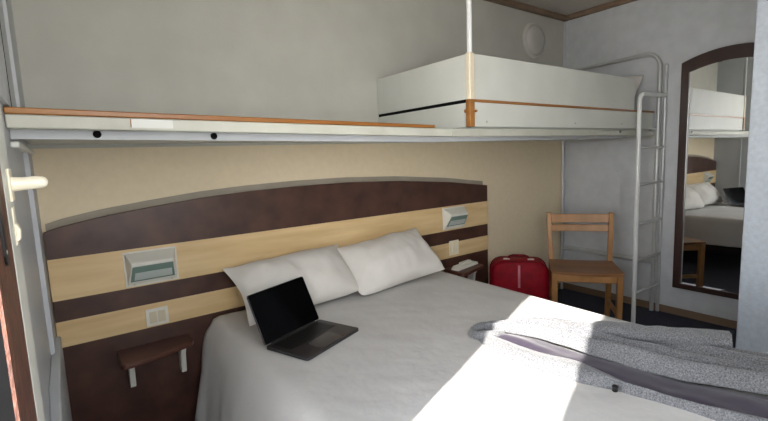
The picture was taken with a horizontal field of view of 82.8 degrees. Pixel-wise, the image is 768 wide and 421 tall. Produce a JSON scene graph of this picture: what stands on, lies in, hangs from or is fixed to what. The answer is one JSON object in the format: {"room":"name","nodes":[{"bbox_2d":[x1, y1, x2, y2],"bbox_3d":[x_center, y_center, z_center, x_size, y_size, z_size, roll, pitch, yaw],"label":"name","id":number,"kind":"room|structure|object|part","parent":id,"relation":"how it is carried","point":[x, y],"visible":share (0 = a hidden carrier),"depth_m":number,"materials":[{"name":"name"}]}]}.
{"room":"hotel room","nodes":[
{"label":"hotel room","id":0,"kind":"room"},
{"bbox_2d":[0,0,56,420],"bbox_3d":[-0.671,0.012,0.660,0.120,2.415,2.860,-7,9,-36],"label":"wall","id":1,"kind":"structure","parent":0,"point":[15,157],"depth_m":1.35,"materials":[{"name":"grey paint"}]},
{"bbox_2d":[0,30,10,106],"bbox_3d":[-0.824,-0.730,0.836,0.012,0.975,0.635,-7,9,-36],"label":"trim","id":2,"kind":"structure","parent":1,"relation":"attached to","point":[5,101],"depth_m":1.07,"materials":[{"name":"paint"}]},
{"bbox_2d":[0,24,11,106],"bbox_3d":[-1.011,-0.754,1.093,0.013,0.975,0.008,-7,9,-36],"label":"trim","id":3,"kind":"structure","parent":1,"relation":"attached to","point":[0,24],"depth_m":1.14,"materials":[{"name":"grey metal"}]},
{"bbox_2d":[11,206,21,245],"bbox_3d":[-0.542,0.022,0.644,0.007,0.056,0.028,-7,9,-36],"label":"door lock","id":4,"kind":"object","parent":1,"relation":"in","point":[17,229],"depth_m":0.64,"materials":[{"name":"beige plastic"}]},
{"bbox_2d":[0,167,36,420],"bbox_3d":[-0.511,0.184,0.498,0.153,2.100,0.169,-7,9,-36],"label":"door","id":5,"kind":"structure","parent":1,"relation":"in","point":[17,403],"depth_m":0.51,"materials":[{"name":"brown wood laminate"}]},
{"bbox_3d":[-0.454,-0.009,0.512,0.002,0.151,0.026,-7,9,-36],"label":"lock plate","id":6,"kind":"part","parent":5,"relation":"part of","materials":[{"name":"black metal"}]},
{"bbox_2d":[10,141,33,154],"bbox_3d":[-1.163,-0.198,1.406,0.020,0.017,0.670,-7,9,-36],"label":"trim","id":7,"kind":"structure","parent":1,"relation":"attached to","point":[16,145],"depth_m":1.22,"materials":[{"name":"white plastic"}]},
{"bbox_2d":[0,108,44,420],"bbox_3d":[-0.552,0.148,0.640,0.040,2.140,0.110,-7,9,-36],"label":"trim","id":8,"kind":"structure","parent":1,"relation":"attached to","point":[4,165],"depth_m":0.64,"materials":[{"name":"white plastic"}]},
{"bbox_2d":[6,169,47,201],"bbox_3d":[-0.532,-0.040,0.652,0.046,0.048,0.040,-7,9,-36],"label":"door handle","id":9,"kind":"object","parent":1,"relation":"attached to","point":[31,182],"visible":1,"depth_m":0.64,"materials":[{"name":"beige plastic"}]},
{"bbox_3d":[-0.549,-0.037,0.640,0.004,0.048,0.040,-7,9,-36],"label":"plate","id":10,"kind":"part","parent":9,"relation":"part of","materials":[{"name":"beige plastic"}]},
{"bbox_3d":[-0.531,-0.041,0.652,0.045,0.023,0.023,-7,9,-36],"label":"peg arm","id":11,"kind":"part","parent":9,"relation":"part of","materials":[{"name":"beige plastic"}]},
{"bbox_2d":[23,153,54,352],"bbox_3d":[-1.210,0.156,1.529,0.014,0.720,0.012,-7,9,-36],"label":"trim","id":12,"kind":"structure","parent":1,"relation":"attached to","point":[25,155],"depth_m":1.53,"materials":[{"name":"paint"}]},
{"bbox_2d":[49,337,71,420],"bbox_3d":[-0.936,0.855,1.285,0.028,0.610,1.230,-7,9,-36],"label":"trim","id":13,"kind":"structure","parent":1,"relation":"attached to","point":[59,402],"depth_m":1.43,"materials":[{"name":"grey metal"}]},
{"bbox_2d":[11,0,563,335],"bbox_3d":[0.075,-0.290,2.883,3.975,2.415,0.124,-7,9,-36],"label":"wall","id":14,"kind":"structure","parent":0,"point":[286,59],"depth_m":2.25,"materials":[{"name":"white paint"}]},
{"bbox_2d":[43,176,487,420],"bbox_3d":[-0.284,0.392,2.580,2.656,1.164,0.039,-7,9,-36],"label":"headboard","id":15,"kind":"object","parent":14,"relation":"attached to","point":[97,317],"visible":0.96,"depth_m":2.08,"materials":[{"name":"brown laminate"}]},
{"bbox_2d":[122,246,178,287],"bbox_3d":[-1.036,0.255,1.950,0.216,0.157,0.065,-7,9,-36],"label":"bedside lamp","id":16,"kind":"object","parent":15,"relation":"attached to","point":[143,267],"visible":1,"depth_m":1.94,"materials":[{"name":"beige plastic"}]},
{"bbox_2d":[131,261,174,282],"bbox_3d":[-1.030,0.273,1.944,0.179,0.074,0.045,-7,9,-36],"label":"diffuser","id":17,"kind":"object","parent":16,"relation":"attached to","point":[147,271],"depth_m":1.94,"materials":[{"name":"clear glass"}]},
{"bbox_2d":[117,334,193,387],"bbox_3d":[-1.000,0.694,1.943,0.296,0.165,0.185,-7,9,-36],"label":"shelf","id":18,"kind":"object","parent":15,"relation":"attached to","point":[130,358],"visible":1,"depth_m":1.92,"materials":[{"name":"brown laminate"}]},
{"bbox_2d":[145,306,168,326],"bbox_3d":[-1.041,0.486,2.001,0.092,0.080,0.012,-7,9,-36],"label":"light switch","id":19,"kind":"object","parent":15,"relation":"attached to","point":[155,316],"visible":1,"depth_m":2.00,"materials":[{"name":"beige plastic"}]},
{"bbox_2d":[449,240,458,255],"bbox_3d":[0.503,0.265,3.114,0.092,0.104,0.012,-7,9,-36],"label":"light switch","id":20,"kind":"object","parent":15,"relation":"attached to","point":[453,245],"visible":1,"depth_m":3.11,"materials":[{"name":"beige plastic"}]},
{"bbox_2d":[442,205,467,229],"bbox_3d":[0.513,0.053,3.069,0.216,0.155,0.065,-7,9,-36],"label":"bedside lamp","id":21,"kind":"object","parent":15,"relation":"attached to","point":[453,217],"visible":1,"depth_m":3.05,"materials":[{"name":"beige plastic"}]},
{"bbox_2d":[447,215,467,226],"bbox_3d":[0.519,0.071,3.064,0.179,0.072,0.045,-7,9,-36],"label":"diffuser","id":22,"kind":"object","parent":21,"relation":"attached to","point":[452,220],"depth_m":3.06,"materials":[{"name":"clear glass"}]},
{"bbox_2d":[444,263,483,279],"bbox_3d":[0.598,0.486,3.098,0.296,0.165,0.185,-7,9,-36],"label":"shelf","id":23,"kind":"object","parent":15,"relation":"attached to","point":[471,271],"visible":0.57,"depth_m":3.05,"materials":[{"name":"brown laminate"}]},
{"bbox_2d":[451,259,477,270],"bbox_3d":[0.576,0.385,3.100,0.062,0.036,0.257,4,10,44],"label":"telephone","id":24,"kind":"object","parent":23,"relation":"on","point":[465,264],"visible":1,"depth_m":3.07,"materials":[{"name":"beige plastic"}]},
{"bbox_2d":[484,0,568,21],"bbox_3d":[0.076,-1.462,2.673,3.735,0.040,0.045,-7,9,-36],"label":"trim","id":25,"kind":"structure","parent":14,"relation":"attached to","point":[509,3],"depth_m":3.43,"materials":[{"name":"brown wood"}]},
{"bbox_2d":[522,22,544,58],"bbox_3d":[1.230,-1.382,3.524,0.284,0.284,0.051,-7,9,-36],"label":"air vent","id":26,"kind":"object","parent":14,"relation":"in","point":[533,37],"visible":1,"depth_m":3.49,"materials":[{"name":"grey plastic"}]},
{"bbox_2d":[563,22,565,67],"bbox_3d":[1.586,-1.176,3.830,0.012,0.925,0.012,-7,9,-36],"label":"trim","id":27,"kind":"structure","parent":14,"relation":"attached to","point":[564,51],"depth_m":3.79,"materials":[{"name":"paint"}]},
{"bbox_2d":[513,0,614,15],"bbox_3d":[0.834,-1.434,1.630,3.975,0.100,2.860,-7,9,-36],"label":"ceiling","id":28,"kind":"structure","parent":0,"point":[565,7],"depth_m":3.44,"materials":[{"name":"paint"}]},
{"bbox_2d":[558,288,736,347],"bbox_3d":[0.931,1.060,1.936,3.975,0.100,2.860,-7,9,-36],"label":"floor","id":29,"kind":"structure","parent":0,"point":[644,316],"depth_m":3.34,"materials":[{"name":"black carpet"}]},
{"bbox_2d":[3,0,662,310],"bbox_3d":[0.343,-0.254,2.509,3.742,2.414,0.797,-7,9,-36],"label":"bunk bed","id":30,"kind":"object","parent":29,"relation":"on","point":[470,96],"visible":0.99,"depth_m":2.21,"materials":[{"name":"white metal"}]},
{"bbox_3d":[0.372,-0.371,2.162,3.409,0.057,0.020,-7,9,-36],"label":"rail","id":31,"kind":"part","parent":30,"relation":"part of","materials":[{"name":"white metal"}]},
{"bbox_3d":[0.186,-0.671,2.390,0.018,0.211,0.739,-7,9,-36],"label":"panel","id":32,"kind":"part","parent":30,"relation":"part of","materials":[{"name":"white plastic"}]},
{"bbox_3d":[0.194,-0.493,2.413,0.015,0.117,0.739,-7,9,-36],"label":"panel","id":33,"kind":"part","parent":30,"relation":"part of","materials":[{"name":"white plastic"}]},
{"bbox_3d":[0.413,-0.643,2.085,0.036,0.219,0.028,-7,9,-36],"label":"corner trim","id":34,"kind":"part","parent":30,"relation":"part of","materials":[{"name":"beige wood"}]},
{"bbox_3d":[1.088,-0.729,2.574,1.640,0.213,0.018,-7,9,-36],"label":"panel","id":35,"kind":"part","parent":30,"relation":"part of","materials":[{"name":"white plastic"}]},
{"bbox_3d":[0.993,-0.531,2.990,1.930,0.024,0.720,-7,9,-36],"label":"mattress","id":36,"kind":"part","parent":30,"relation":"part of","materials":[{"name":"white fabric"}]},
{"bbox_3d":[1.619,0.050,3.952,0.027,1.360,0.027,-7,9,-36],"label":"post","id":37,"kind":"part","parent":30,"relation":"part of","materials":[{"name":"white metal"}]},
{"bbox_3d":[1.220,-0.568,2.687,1.950,0.118,0.016,-7,9,-36],"label":"panel","id":38,"kind":"part","parent":30,"relation":"part of","materials":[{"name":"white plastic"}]},
{"bbox_3d":[1.860,0.372,3.674,0.022,0.022,0.780,-7,9,-36],"label":"rail","id":39,"kind":"part","parent":30,"relation":"part of","materials":[{"name":"white metal"}]},
{"bbox_3d":[1.841,-0.223,3.596,0.028,1.972,0.773,-7,9,-36],"label":"post","id":40,"kind":"part","parent":30,"relation":"part of","materials":[{"name":"white metal"}]},
{"bbox_3d":[0.992,-0.603,2.979,1.890,0.119,0.705,-7,9,-36],"label":"mattress","id":41,"kind":"object","parent":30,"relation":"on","visible":0},
{"bbox_2d":[627,75,643,93],"bbox_3d":[1.698,-0.897,3.385,0.220,0.289,0.511,-9,9,-42],"label":"pillow","id":42,"kind":"object","parent":41,"relation":"on","point":[638,79],"visible":0.05,"depth_m":3.25,"materials":[{"name":"white fabric"}]},
{"bbox_2d":[489,254,549,299],"bbox_3d":[0.996,0.584,3.222,0.416,0.528,0.182,0,7,14],"label":"suitcase","id":43,"kind":"object","parent":29,"relation":"on","point":[522,273],"visible":0.55,"depth_m":3.13,"materials":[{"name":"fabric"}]},
{"bbox_3d":[0.988,0.342,3.198,0.166,0.042,0.018,0,7,14],"label":"handle","id":44,"kind":"part","parent":43,"relation":"part of","materials":[{"name":"red plastic"}]},
{"bbox_2d":[546,212,624,319],"bbox_3d":[1.436,0.438,3.147,0.468,0.800,0.456,0,7,17],"label":"wooden chair","id":45,"kind":"object","parent":29,"relation":"on","point":[607,272],"visible":0.91,"depth_m":3.19,"materials":[{"name":"brown wood"}]},
{"bbox_3d":[1.287,0.416,3.376,0.051,0.800,0.101,0,7,17],"label":"leg","id":46,"kind":"part","parent":45,"relation":"part of","materials":[{"name":"brown wood"}]},
{"bbox_3d":[1.194,0.648,3.045,0.043,0.428,0.038,0,7,17],"label":"leg","id":47,"kind":"part","parent":45,"relation":"part of","materials":[{"name":"brown wood"}]},
{"bbox_3d":[1.423,0.410,3.105,0.452,0.036,0.375,0,7,17],"label":"seat","id":48,"kind":"part","parent":45,"relation":"part of","materials":[{"name":"brown wood"}]},
{"bbox_3d":[1.686,0.415,3.256,0.051,0.800,0.101,0,7,17],"label":"leg","id":49,"kind":"part","parent":45,"relation":"part of","materials":[{"name":"brown wood"}]},
{"bbox_3d":[1.581,0.647,2.928,0.043,0.428,0.038,0,7,17],"label":"leg","id":50,"kind":"part","parent":45,"relation":"part of","materials":[{"name":"brown wood"}]},
{"bbox_2d":[631,64,668,322],"bbox_3d":[1.934,-0.121,3.169,0.428,1.865,0.029,-7,9,-36],"label":"ladder","id":51,"kind":"object","parent":29,"relation":"on","point":[639,147],"visible":0.98,"depth_m":3.15,"materials":[{"name":"white metal"}]},
{"bbox_3d":[2.097,-0.141,3.287,0.024,1.865,0.024,-7,9,-36],"label":"rail","id":52,"kind":"part","parent":51,"relation":"part of","materials":[{"name":"white metal"}]},
{"bbox_3d":[0.324,0.792,1.779,1.408,0.517,1.982,-7,9,-36],"label":"double bed","id":53,"kind":"object","parent":29,"relation":"on","visible":0},
{"bbox_2d":[195,271,767,420],"bbox_3d":[0.303,0.752,1.727,1.619,0.454,2.049,-7,9,-36],"label":"bed cover","id":54,"kind":"object","parent":53,"relation":"on","point":[412,355],"visible":0.59,"depth_m":1.58,"materials":[{"name":"white fabric"}]},
{"bbox_2d":[222,244,358,325],"bbox_3d":[-0.436,0.351,2.220,0.670,0.262,0.273,-8,9,-39],"label":"pillow","id":55,"kind":"object","parent":54,"relation":"on","point":[326,275],"visible":0.77,"depth_m":2.16,"materials":[{"name":"white fabric"}]},
{"bbox_2d":[246,276,357,360],"bbox_3d":[-0.333,0.433,1.823,0.320,0.206,0.327,2,8,32],"label":"laptop","id":56,"kind":"object","parent":54,"relation":"on","point":[285,315],"visible":1,"depth_m":1.83,"materials":[{"name":"grey metal"}]},
{"bbox_3d":[-0.428,0.423,1.883,0.094,0.194,0.327,2,8,32],"label":"lid","id":57,"kind":"part","parent":56,"relation":"part of","materials":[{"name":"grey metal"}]},
{"bbox_2d":[337,228,444,294],"bbox_3d":[0.035,0.287,2.569,0.671,0.279,0.277,-8,9,-37],"label":"pillow","id":58,"kind":"object","parent":54,"relation":"on","point":[387,261],"visible":0.98,"depth_m":2.46,"materials":[{"name":"white fabric"}]},
{"bbox_2d":[468,317,767,420],"bbox_3d":[0.857,0.487,1.568,0.677,0.090,1.006,-7,9,-36],"label":"jacket","id":59,"kind":"object","parent":54,"relation":"on","point":[639,352],"visible":1,"depth_m":1.46,"materials":[{"name":"grey fabric"}]},
{"bbox_2d":[563,0,756,320],"bbox_3d":[2.437,-0.385,2.906,0.120,2.415,2.860,-7,9,-36],"label":"wall","id":60,"kind":"structure","parent":0,"point":[599,176],"depth_m":3.38,"materials":[{"name":"paint"}]},
{"bbox_2d":[567,0,636,19],"bbox_3d":[2.011,-1.595,3.140,0.045,0.040,1.470,-7,9,-36],"label":"trim","id":61,"kind":"structure","parent":60,"relation":"attached to","point":[615,3],"depth_m":3.50,"materials":[{"name":"brown wood"}]},
{"bbox_2d":[563,282,736,328],"bbox_3d":[2.103,0.750,3.453,0.014,0.056,1.511,-7,9,-36],"label":"baseboard","id":62,"kind":"structure","parent":60,"relation":"attached to","point":[642,303],"depth_m":3.33,"materials":[{"name":"brown wood"}]},
{"bbox_2d":[672,42,753,299],"bbox_3d":[2.325,-0.243,2.962,0.023,1.700,0.579,-7,9,-36],"label":"wall mirror","id":63,"kind":"object","parent":60,"relation":"attached to","point":[716,84],"visible":0.84,"depth_m":3.02,"materials":[{"name":"brown mirror"}]},
{"bbox_2d":[735,0,767,352],"bbox_3d":[2.519,-0.282,2.034,0.785,2.415,1.105,-7,9,-36],"label":"wall partition","id":64,"kind":"structure","parent":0,"point":[752,317],"depth_m":2.24,"materials":[{"name":"white paint"}]}
]}

